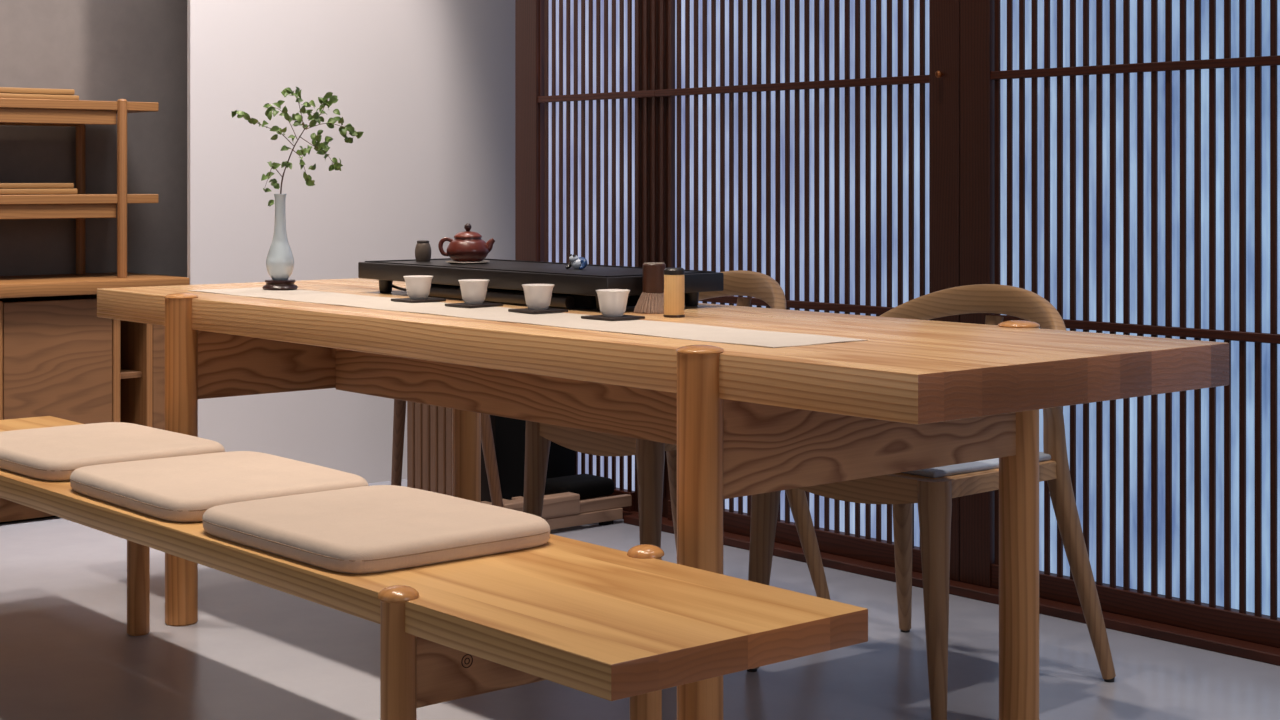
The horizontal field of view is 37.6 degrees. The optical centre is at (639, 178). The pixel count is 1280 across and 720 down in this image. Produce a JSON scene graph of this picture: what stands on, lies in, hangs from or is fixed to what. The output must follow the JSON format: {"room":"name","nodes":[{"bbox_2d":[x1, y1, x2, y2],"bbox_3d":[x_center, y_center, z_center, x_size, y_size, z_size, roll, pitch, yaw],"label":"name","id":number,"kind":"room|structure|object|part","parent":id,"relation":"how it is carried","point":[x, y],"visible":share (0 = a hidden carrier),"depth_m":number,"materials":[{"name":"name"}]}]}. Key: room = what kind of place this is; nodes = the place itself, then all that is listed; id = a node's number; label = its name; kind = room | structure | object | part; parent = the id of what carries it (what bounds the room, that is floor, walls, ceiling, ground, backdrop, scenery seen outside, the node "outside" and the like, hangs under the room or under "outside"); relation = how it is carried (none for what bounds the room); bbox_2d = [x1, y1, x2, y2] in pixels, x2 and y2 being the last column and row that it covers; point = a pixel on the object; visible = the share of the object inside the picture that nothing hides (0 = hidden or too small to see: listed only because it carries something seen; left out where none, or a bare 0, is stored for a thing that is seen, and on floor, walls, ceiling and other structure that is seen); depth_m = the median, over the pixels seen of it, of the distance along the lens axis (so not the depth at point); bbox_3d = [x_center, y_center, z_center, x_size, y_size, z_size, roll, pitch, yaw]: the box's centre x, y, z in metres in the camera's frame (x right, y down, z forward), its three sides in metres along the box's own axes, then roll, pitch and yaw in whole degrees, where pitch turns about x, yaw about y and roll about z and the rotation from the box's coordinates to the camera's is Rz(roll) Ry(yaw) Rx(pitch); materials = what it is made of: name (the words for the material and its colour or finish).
{"room":"tea room","nodes":[
{"label":"tea room","id":0,"kind":"room"},
{"bbox_2d":[0,0,186,276],"bbox_3d":[-2.898,-0.789,5.235,8.400,3.600,0.140,0,0,-40],"label":"wall","id":1,"kind":"structure","parent":0,"point":[101,50],"depth_m":6.12,"materials":[{"name":"paint"}]},
{"bbox_2d":[187,0,514,482],"bbox_3d":[-0.380,-0.789,6.692,2.676,3.600,0.020,0,0,-40],"label":"wall","id":2,"kind":"structure","parent":0,"point":[429,85],"depth_m":6.17,"materials":[{"name":"paint"}]},
{"bbox_2d":[0,479,1279,719],"bbox_3d":[-0.709,1.061,2.659,8.400,0.100,10.500,0,0,-40],"label":"floor","id":3,"kind":"structure","parent":0,"point":[253,651],"depth_m":3.90,"materials":[{"name":"concrete"}]},
{"bbox_2d":[0,272,189,523],"bbox_3d":[-2.273,0.658,5.363,1.918,0.706,0.465,0,0,-40],"label":"base cabinet","id":4,"kind":"object","parent":3,"relation":"on","point":[59,359],"visible":0.41,"depth_m":5.61,"materials":[{"name":"brown wood"}]},
{"bbox_3d":[-2.410,0.671,5.534,1.890,0.640,0.015,0,0,-40],"label":"panel","id":5,"kind":"part","parent":4,"relation":"part of","materials":[{"name":"black wood"}]},
{"bbox_3d":[-1.731,0.671,5.583,0.335,0.620,0.020,0,0,-40],"label":"door","id":6,"kind":"part","parent":4,"relation":"part of","materials":[{"name":"brown wood"}]},
{"bbox_2d":[0,98,158,277],"bbox_3d":[-2.280,0.029,5.416,1.775,0.552,0.335,0,0,-40],"label":"shelf unit","id":7,"kind":"object","parent":4,"relation":"on","point":[80,206],"visible":1,"depth_m":5.75,"materials":[{"name":"brown wood"}]},
{"bbox_2d":[0,188,77,194],"bbox_3d":[-1.994,0.039,5.662,0.530,0.018,0.220,0,0,-40],"label":"wooden tray","id":8,"kind":"object","parent":7,"relation":"on","point":[7,191],"visible":1,"depth_m":5.68,"materials":[{"name":"brown wood"}]},
{"bbox_2d":[0,183,73,188],"bbox_3d":[-2.001,0.021,5.662,0.520,0.016,0.220,0,0,-40],"label":"wooden tray","id":9,"kind":"object","parent":8,"relation":"on","point":[2,185],"visible":1,"depth_m":5.67,"materials":[{"name":"brown wood"}]},
{"bbox_2d":[14,194,70,194],"bbox_3d":[-1.994,0.045,5.662,0.518,0.006,0.208,0,0,-40],"label":"tray","id":10,"kind":"object","parent":8,"relation":"on","point":[14,194],"depth_m":5.68,"materials":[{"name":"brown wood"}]},
{"bbox_2d":[0,93,78,99],"bbox_3d":[-1.992,-0.247,5.663,0.535,0.016,0.220,0,0,-40],"label":"wooden tray","id":11,"kind":"object","parent":7,"relation":"on","point":[2,95],"visible":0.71,"depth_m":5.67,"materials":[{"name":"brown wood"}]},
{"bbox_2d":[0,87,74,94],"bbox_3d":[-1.996,-0.265,5.660,0.525,0.018,0.200,0,0,-40],"label":"wooden tray","id":12,"kind":"object","parent":11,"relation":"on","point":[11,90],"visible":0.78,"depth_m":5.68,"materials":[{"name":"brown wood"}]},
{"bbox_3d":[-1.795,0.029,6.027,0.030,0.552,0.030,0,0,-40],"label":"post","id":13,"kind":"part","parent":7,"relation":"part of","materials":[{"name":"brown wood"}]},
{"bbox_3d":[-1.598,0.029,5.795,0.030,0.552,0.030,0,0,-40],"label":"post","id":14,"kind":"part","parent":7,"relation":"part of","materials":[{"name":"brown wood"}]},
{"bbox_2d":[120,368,141,378],"bbox_3d":[-1.685,0.602,5.892,0.085,0.018,0.370,0,0,-40],"label":"shelf","id":15,"kind":"object","parent":4,"relation":"attached to","point":[125,373],"depth_m":5.77,"materials":[{"name":"brown wood"}]},
{"bbox_3d":[-1.475,0.671,5.801,0.074,0.620,0.020,0,0,-40],"label":"door","id":16,"kind":"part","parent":4,"relation":"part of","materials":[{"name":"brown wood"}]},
{"bbox_2d":[0,416,867,719],"bbox_3d":[-0.724,0.783,3.372,0.501,0.455,2.667,0,0,-40],"label":"bench","id":17,"kind":"object","parent":3,"relation":"on","point":[610,624],"visible":0.69,"depth_m":2.57,"materials":[{"name":"brown wood"}]},
{"bbox_2d":[0,422,224,480],"bbox_3d":[-1.122,0.547,3.824,0.392,0.047,0.502,0,0,-41],"label":"seat cushion","id":18,"kind":"object","parent":17,"relation":"on","point":[47,453],"visible":0.84,"depth_m":3.71,"materials":[{"name":"fabric"}]},
{"bbox_3d":[-1.115,0.791,4.175,0.049,0.439,0.049,0,0,-40],"label":"leg","id":19,"kind":"part","parent":17,"relation":"part of","materials":[{"name":"brown wood"}]},
{"bbox_2d":[70,451,368,521],"bbox_3d":[-0.764,0.547,3.394,0.392,0.047,0.487,0,0,-39],"label":"seat cushion","id":20,"kind":"object","parent":17,"relation":"on","point":[180,488],"visible":0.8,"depth_m":3.30,"materials":[{"name":"fabric"}]},
{"bbox_2d":[202,485,550,573],"bbox_3d":[-0.424,0.547,2.987,0.392,0.047,0.487,0,0,-41],"label":"seat cushion","id":21,"kind":"object","parent":17,"relation":"on","point":[376,528],"visible":1,"depth_m":2.88,"materials":[{"name":"fabric"}]},
{"bbox_3d":[-0.330,0.791,2.564,0.049,0.439,0.049,0,0,-40],"label":"leg","id":22,"kind":"part","parent":17,"relation":"part of","materials":[{"name":"brown wood"}]},
{"bbox_3d":[0.009,0.791,2.852,0.049,0.439,0.049,0,0,-40],"label":"leg","id":23,"kind":"part","parent":17,"relation":"part of","materials":[{"name":"brown wood"}]},
{"bbox_2d":[391,399,503,507],"bbox_3d":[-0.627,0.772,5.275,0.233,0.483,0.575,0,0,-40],"label":"dining chair","id":24,"kind":"object","parent":3,"relation":"on","point":[487,441],"visible":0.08,"depth_m":5.16,"materials":[{"name":"brown wood"}]},
{"bbox_3d":[-0.709,0.782,5.507,0.036,0.463,0.121,0,0,-20],"label":"leg","id":25,"kind":"part","parent":24,"relation":"part of","materials":[{"name":"brown wood"}]},
{"bbox_3d":[-0.411,0.782,5.157,0.121,0.463,0.036,0,0,30],"label":"leg","id":26,"kind":"part","parent":24,"relation":"part of","materials":[{"name":"brown wood"}]},
{"bbox_2d":[407,401,495,501],"bbox_3d":[-0.559,0.766,5.884,0.205,0.490,0.310,0,0,-40],"label":"bin","id":27,"kind":"object","parent":3,"relation":"on","point":[429,427],"visible":0.1,"depth_m":5.82,"materials":[{"name":"brown wood"}]},
{"bbox_2d":[496,416,574,499],"bbox_3d":[-0.321,0.791,5.739,0.184,0.440,0.174,0,0,-40],"label":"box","id":28,"kind":"object","parent":3,"relation":"on","point":[510,432],"visible":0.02,"depth_m":5.69,"materials":[{"name":"black"}]},
{"bbox_2d":[481,492,631,529],"bbox_3d":[-0.278,0.959,5.480,0.470,0.104,0.249,0,0,-40],"label":"platform","id":29,"kind":"object","parent":3,"relation":"on","point":[560,510],"visible":0.56,"depth_m":5.41,"materials":[{"name":"brown wood"}]},
{"bbox_2d":[544,474,614,498],"bbox_3d":[-0.184,0.915,5.579,0.180,0.052,0.150,0,0,-40],"label":"cushion","id":30,"kind":"object","parent":29,"relation":"on","point":[585,485],"visible":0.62,"depth_m":5.53,"materials":[{"name":"black fabric"}]},
{"bbox_3d":[-0.107,0.949,5.489,0.198,0.032,0.026,0,0,-40],"label":"rail","id":31,"kind":"part","parent":29,"relation":"part of","materials":[{"name":"brown wood"}]},
{"bbox_2d":[97,278,1228,719],"bbox_3d":[-0.183,0.635,3.874,0.866,0.751,2.670,0,0,-40],"label":"table","id":32,"kind":"object","parent":3,"relation":"on","point":[742,420],"visible":0.76,"depth_m":3.31,"materials":[{"name":"brown wood"}]},
{"bbox_3d":[-1.045,0.641,4.277,0.073,0.740,0.073,0,0,-40],"label":"leg","id":33,"kind":"part","parent":32,"relation":"part of","materials":[{"name":"brown wood"}]},
{"bbox_3d":[-0.443,0.641,4.789,0.073,0.740,0.073,0,0,-40],"label":"leg","id":34,"kind":"part","parent":32,"relation":"part of","materials":[{"name":"brown wood"}]},
{"bbox_2d":[188,287,867,347],"bbox_3d":[-0.355,0.270,3.842,0.224,0.002,2.015,0,0,-40],"label":"table runner","id":35,"kind":"object","parent":32,"relation":"on","point":[685,331],"visible":0.95,"depth_m":3.55,"materials":[{"name":"fabric"}]},
{"bbox_2d":[262,279,297,289],"bbox_3d":[-0.875,0.257,4.569,0.086,0.023,0.086,0,0,-40],"label":"stand","id":36,"kind":"object","parent":35,"relation":"on","point":[271,284],"visible":0.97,"depth_m":4.54,"materials":[{"name":"brown wood"}]},
{"bbox_2d":[266,194,293,279],"bbox_3d":[-0.875,0.141,4.569,0.068,0.209,0.068,0,0,-40],"label":"vase","id":37,"kind":"object","parent":36,"relation":"on","point":[280,259],"visible":1,"depth_m":4.55,"materials":[{"name":"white ceramic"}]},
{"bbox_2d":[231,87,363,206],"bbox_3d":[-0.831,-0.060,4.583,0.312,0.328,0.134,0,0,-3],"label":"branch cutting","id":38,"kind":"object","parent":37,"relation":"in","point":[315,117],"visible":1,"depth_m":4.56,"materials":[{"name":"green plant"}]},
{"bbox_2d":[391,297,445,302],"bbox_3d":[-0.487,0.266,4.124,0.088,0.005,0.088,0,0,-39],"label":"coaster","id":39,"kind":"object","parent":35,"relation":"on","point":[408,300],"visible":0.86,"depth_m":4.10,"materials":[{"name":"black"}]},
{"bbox_2d":[403,275,432,298],"bbox_3d":[-0.487,0.238,4.124,0.066,0.050,0.067,0,0,-40],"label":"tea cup","id":40,"kind":"object","parent":39,"relation":"on","point":[417,286],"visible":1,"depth_m":4.10,"materials":[{"name":"ceramic"}]},
{"bbox_2d":[445,302,502,307],"bbox_3d":[-0.351,0.266,3.964,0.088,0.005,0.088,0,0,-43],"label":"coaster","id":41,"kind":"object","parent":35,"relation":"on","point":[484,304],"visible":0.84,"depth_m":3.94,"materials":[{"name":"black"}]},
{"bbox_2d":[458,279,489,303],"bbox_3d":[-0.351,0.238,3.964,0.067,0.050,0.066,0,0,10],"label":"tea cup","id":42,"kind":"object","parent":41,"relation":"on","point":[473,291],"visible":1,"depth_m":3.94,"materials":[{"name":"ceramic"}]},
{"bbox_2d":[508,308,567,313],"bbox_3d":[-0.206,0.266,3.793,0.088,0.005,0.088,0,0,-38],"label":"coaster","id":43,"kind":"object","parent":35,"relation":"on","point":[522,310],"visible":0.8,"depth_m":3.77,"materials":[{"name":"black"}]},
{"bbox_2d":[522,284,553,309],"bbox_3d":[-0.206,0.238,3.793,0.067,0.050,0.066,0,0,-31],"label":"tea cup","id":44,"kind":"object","parent":43,"relation":"on","point":[537,296],"visible":1,"depth_m":3.77,"materials":[{"name":"ceramic"}]},
{"bbox_2d":[581,315,644,320],"bbox_3d":[-0.052,0.266,3.606,0.088,0.005,0.088,0,0,-42],"label":"coaster","id":45,"kind":"object","parent":35,"relation":"on","point":[593,317],"visible":0.8,"depth_m":3.58,"materials":[{"name":"black"}]},
{"bbox_2d":[596,289,629,316],"bbox_3d":[-0.052,0.238,3.606,0.066,0.050,0.067,0,0,19],"label":"tea cup","id":46,"kind":"object","parent":45,"relation":"on","point":[612,302],"visible":1,"depth_m":3.58,"materials":[{"name":"ceramic"}]},
{"bbox_2d":[358,258,723,311],"bbox_3d":[-0.248,0.233,4.232,0.320,0.075,0.940,0,0,-40],"label":"tray","id":47,"kind":"object","parent":32,"relation":"on","point":[572,287],"visible":0.58,"depth_m":4.05,"materials":[{"name":"black stone"}]},
{"bbox_2d":[415,240,430,261],"bbox_3d":[-0.521,0.173,4.516,0.039,0.050,0.039,0,0,-40],"label":"jar","id":48,"kind":"object","parent":47,"relation":"on","point":[423,248],"visible":1,"depth_m":4.50,"materials":[{"name":"grey ceramic"}]},
{"bbox_2d":[446,260,489,263],"bbox_3d":[-0.404,0.196,4.408,0.104,0.006,0.104,0,0,-40],"label":"saucer","id":49,"kind":"object","parent":47,"relation":"on","point":[452,261],"visible":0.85,"depth_m":4.37,"materials":[{"name":"beige ceramic"}]},
{"bbox_2d":[438,223,494,261],"bbox_3d":[-0.405,0.150,4.407,0.104,0.091,0.100,0,0,-40],"label":"teapot","id":50,"kind":"object","parent":49,"relation":"on","point":[467,246],"visible":0.99,"depth_m":4.38,"materials":[{"name":"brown ceramic"}]},
{"bbox_3d":[-0.456,0.159,4.408,0.035,0.046,0.009,0,0,0],"label":"handle","id":51,"kind":"part","parent":50,"relation":"part of","materials":[{"name":"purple ceramic"}]},
{"bbox_3d":[-0.404,0.114,4.408,0.017,0.020,0.017,0,0,-40],"label":"lid knob","id":52,"kind":"part","parent":50,"relation":"part of","materials":[{"name":"red ceramic"}]},
{"bbox_3d":[-0.404,0.131,4.408,0.066,0.015,0.066,0,0,-40],"label":"lid","id":53,"kind":"part","parent":50,"relation":"part of","materials":[{"name":"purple ceramic"}]},
{"bbox_3d":[-0.358,0.159,4.405,0.035,0.041,0.025,0,0,16],"label":"spout","id":54,"kind":"part","parent":50,"relation":"part of","materials":[{"name":"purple ceramic"}]},
{"bbox_2d":[565,254,587,269],"bbox_3d":[-0.136,0.182,4.124,0.038,0.034,0.054,0,0,-40],"label":"frog figurine","id":55,"kind":"object","parent":47,"relation":"on","point":[576,262],"visible":1,"depth_m":4.11,"materials":[{"name":"blue"}]},
{"bbox_3d":[-0.128,0.187,4.108,0.022,0.023,0.020,0,0,-40],"label":"leg","id":56,"kind":"part","parent":55,"relation":"part of","materials":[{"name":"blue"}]},
{"bbox_2d":[633,263,665,313],"bbox_3d":[0.029,0.221,3.806,0.085,0.100,0.085,0,0,-40],"label":"brush","id":57,"kind":"object","parent":32,"relation":"on","point":[651,300],"visible":0.83,"depth_m":3.78,"materials":[{"name":"brown wood"}]},
{"bbox_2d":[663,268,684,317],"bbox_3d":[0.067,0.223,3.684,0.042,0.096,0.042,0,0,-40],"label":"canister","id":58,"kind":"object","parent":32,"relation":"on","point":[674,278],"visible":1,"depth_m":3.67,"materials":[{"name":"beige wood"}]},
{"bbox_3d":[0.067,0.181,3.684,0.041,0.013,0.041,0,0,-40],"label":"lid","id":59,"kind":"part","parent":58,"relation":"part of","materials":[{"name":"black stone"}]},
{"bbox_3d":[0.094,0.641,2.937,0.073,0.740,0.073,0,0,-40],"label":"leg","id":60,"kind":"part","parent":32,"relation":"part of","materials":[{"name":"brown wood"}]},
{"bbox_3d":[0.696,0.641,3.449,0.073,0.740,0.073,0,0,-40],"label":"leg","id":61,"kind":"part","parent":32,"relation":"part of","materials":[{"name":"brown wood"}]},
{"bbox_2d":[523,270,830,599],"bbox_3d":[0.074,0.617,4.439,0.520,0.788,0.595,0,0,-36],"label":"dining chair","id":62,"kind":"object","parent":3,"relation":"on","point":[650,455],"visible":0.34,"depth_m":4.35,"materials":[{"name":"brown wood"}]},
{"bbox_3d":[-0.245,0.783,4.487,0.062,0.442,0.071,0,0,-36],"label":"leg","id":63,"kind":"part","parent":62,"relation":"part of","materials":[{"name":"brown wood"}]},
{"bbox_3d":[-0.113,0.597,4.301,0.022,0.064,0.444,0,0,-36],"label":"seat rail","id":64,"kind":"part","parent":62,"relation":"part of","materials":[{"name":"brown wood"}]},
{"bbox_3d":[0.025,0.783,4.120,0.062,0.442,0.071,0,0,-36],"label":"leg","id":65,"kind":"part","parent":62,"relation":"part of","materials":[{"name":"brown wood"}]},
{"bbox_3d":[0.176,0.582,4.244,0.382,0.034,0.024,0,0,-39],"label":"seat rail","id":66,"kind":"part","parent":62,"relation":"part of","materials":[{"name":"brown wood"}]},
{"bbox_3d":[0.065,0.681,4.724,0.197,0.650,0.100,0,0,-36],"label":"leg","id":67,"kind":"part","parent":62,"relation":"part of","materials":[{"name":"brown wood"}]},
{"bbox_3d":[0.190,0.309,4.524,0.194,0.172,0.595,0,0,-36],"label":"rail","id":68,"kind":"part","parent":62,"relation":"part of","materials":[{"name":"brown wood"}]},
{"bbox_3d":[0.344,0.681,4.345,0.197,0.650,0.100,0,0,-36],"label":"leg","id":69,"kind":"part","parent":62,"relation":"part of","materials":[{"name":"brown wood"}]},
{"bbox_2d":[747,284,1115,719],"bbox_3d":[0.580,0.617,3.828,0.520,0.788,0.595,0,0,-40],"label":"dining chair","id":70,"kind":"object","parent":3,"relation":"on","point":[933,489],"visible":0.55,"depth_m":3.75,"materials":[{"name":"brown wood"}]},
{"bbox_3d":[0.258,0.783,3.853,0.062,0.442,0.071,0,0,-40],"label":"leg","id":71,"kind":"part","parent":70,"relation":"part of","materials":[{"name":"brown wood"}]},
{"bbox_3d":[0.403,0.597,3.678,0.022,0.064,0.444,0,0,-40],"label":"seat rail","id":72,"kind":"part","parent":70,"relation":"part of","materials":[{"name":"brown wood"}]},
{"bbox_3d":[0.551,0.681,4.112,0.197,0.650,0.100,0,0,-40],"label":"leg","id":73,"kind":"part","parent":70,"relation":"part of","materials":[{"name":"brown wood"}]},
{"bbox_3d":[0.553,0.783,3.506,0.062,0.442,0.071,0,0,-40],"label":"leg","id":74,"kind":"part","parent":70,"relation":"part of","materials":[{"name":"brown wood"}]},
{"bbox_3d":[0.689,0.309,3.921,0.194,0.172,0.595,0,0,-40],"label":"rail","id":75,"kind":"part","parent":70,"relation":"part of","materials":[{"name":"brown wood"}]},
{"bbox_3d":[0.560,0.569,3.811,0.387,0.012,0.444,0,0,-40],"label":"seat","id":76,"kind":"part","parent":70,"relation":"part of","materials":[{"name":"grey fabric"}]},
{"bbox_3d":[0.695,0.582,3.641,0.382,0.034,0.024,0,0,-43],"label":"seat rail","id":77,"kind":"part","parent":70,"relation":"part of","materials":[{"name":"brown wood"}]},
{"bbox_3d":[0.855,0.681,3.753,0.197,0.650,0.100,0,0,-40],"label":"leg","id":78,"kind":"part","parent":70,"relation":"part of","materials":[{"name":"brown wood"}]},
{"bbox_2d":[622,510,1279,665],"bbox_3d":[0.997,1.000,4.370,0.110,0.022,4.298,0,0,-40],"label":"sill","id":79,"kind":"structure","parent":3,"relation":"on","point":[1174,634],"depth_m":4.34,"materials":[{"name":"brown wood"}]},
{"bbox_2d":[515,0,659,511],"bbox_3d":[-0.162,-0.250,5.760,0.047,2.478,0.678,0,0,-40],"label":"lattice screen","id":80,"kind":"object","parent":79,"relation":"on","point":[587,72],"visible":0.47,"depth_m":5.75,"materials":[{"name":"brown wood"}]},
{"bbox_3d":[-0.163,0.960,5.761,0.036,0.057,0.451,0,0,-40],"label":"rail","id":81,"kind":"part","parent":80,"relation":"part of","materials":[{"name":"brown wood"}]},
{"bbox_2d":[655,0,959,580],"bbox_3d":[0.421,-0.250,5.058,0.067,2.478,1.148,0,0,-40],"label":"lattice screen","id":82,"kind":"object","parent":79,"relation":"on","point":[812,147],"visible":0.7,"depth_m":5.00,"materials":[{"name":"brown wood"}]},
{"bbox_3d":[0.416,0.960,5.080,0.036,0.057,0.997,0,0,-40],"label":"rail","id":83,"kind":"part","parent":82,"relation":"part of","materials":[{"name":"brown wood"}]},
{"bbox_3d":[0.741,-0.259,4.645,0.020,0.018,0.018,0,0,-40],"label":"knob","id":84,"kind":"part","parent":82,"relation":"part of","materials":[{"name":"gold metal"}]},
{"bbox_2d":[960,0,1279,647],"bbox_3d":[1.488,-0.250,3.817,0.047,2.478,2.120,0,0,-40],"label":"lattice screen","id":85,"kind":"object","parent":79,"relation":"on","point":[1120,159],"visible":0.84,"depth_m":4.22,"materials":[{"name":"brown wood"}]},
{"bbox_3d":[1.486,0.960,3.820,0.036,0.057,1.927,0,0,-40],"label":"rail","id":86,"kind":"part","parent":85,"relation":"part of","materials":[{"name":"brown wood"}]}
]}

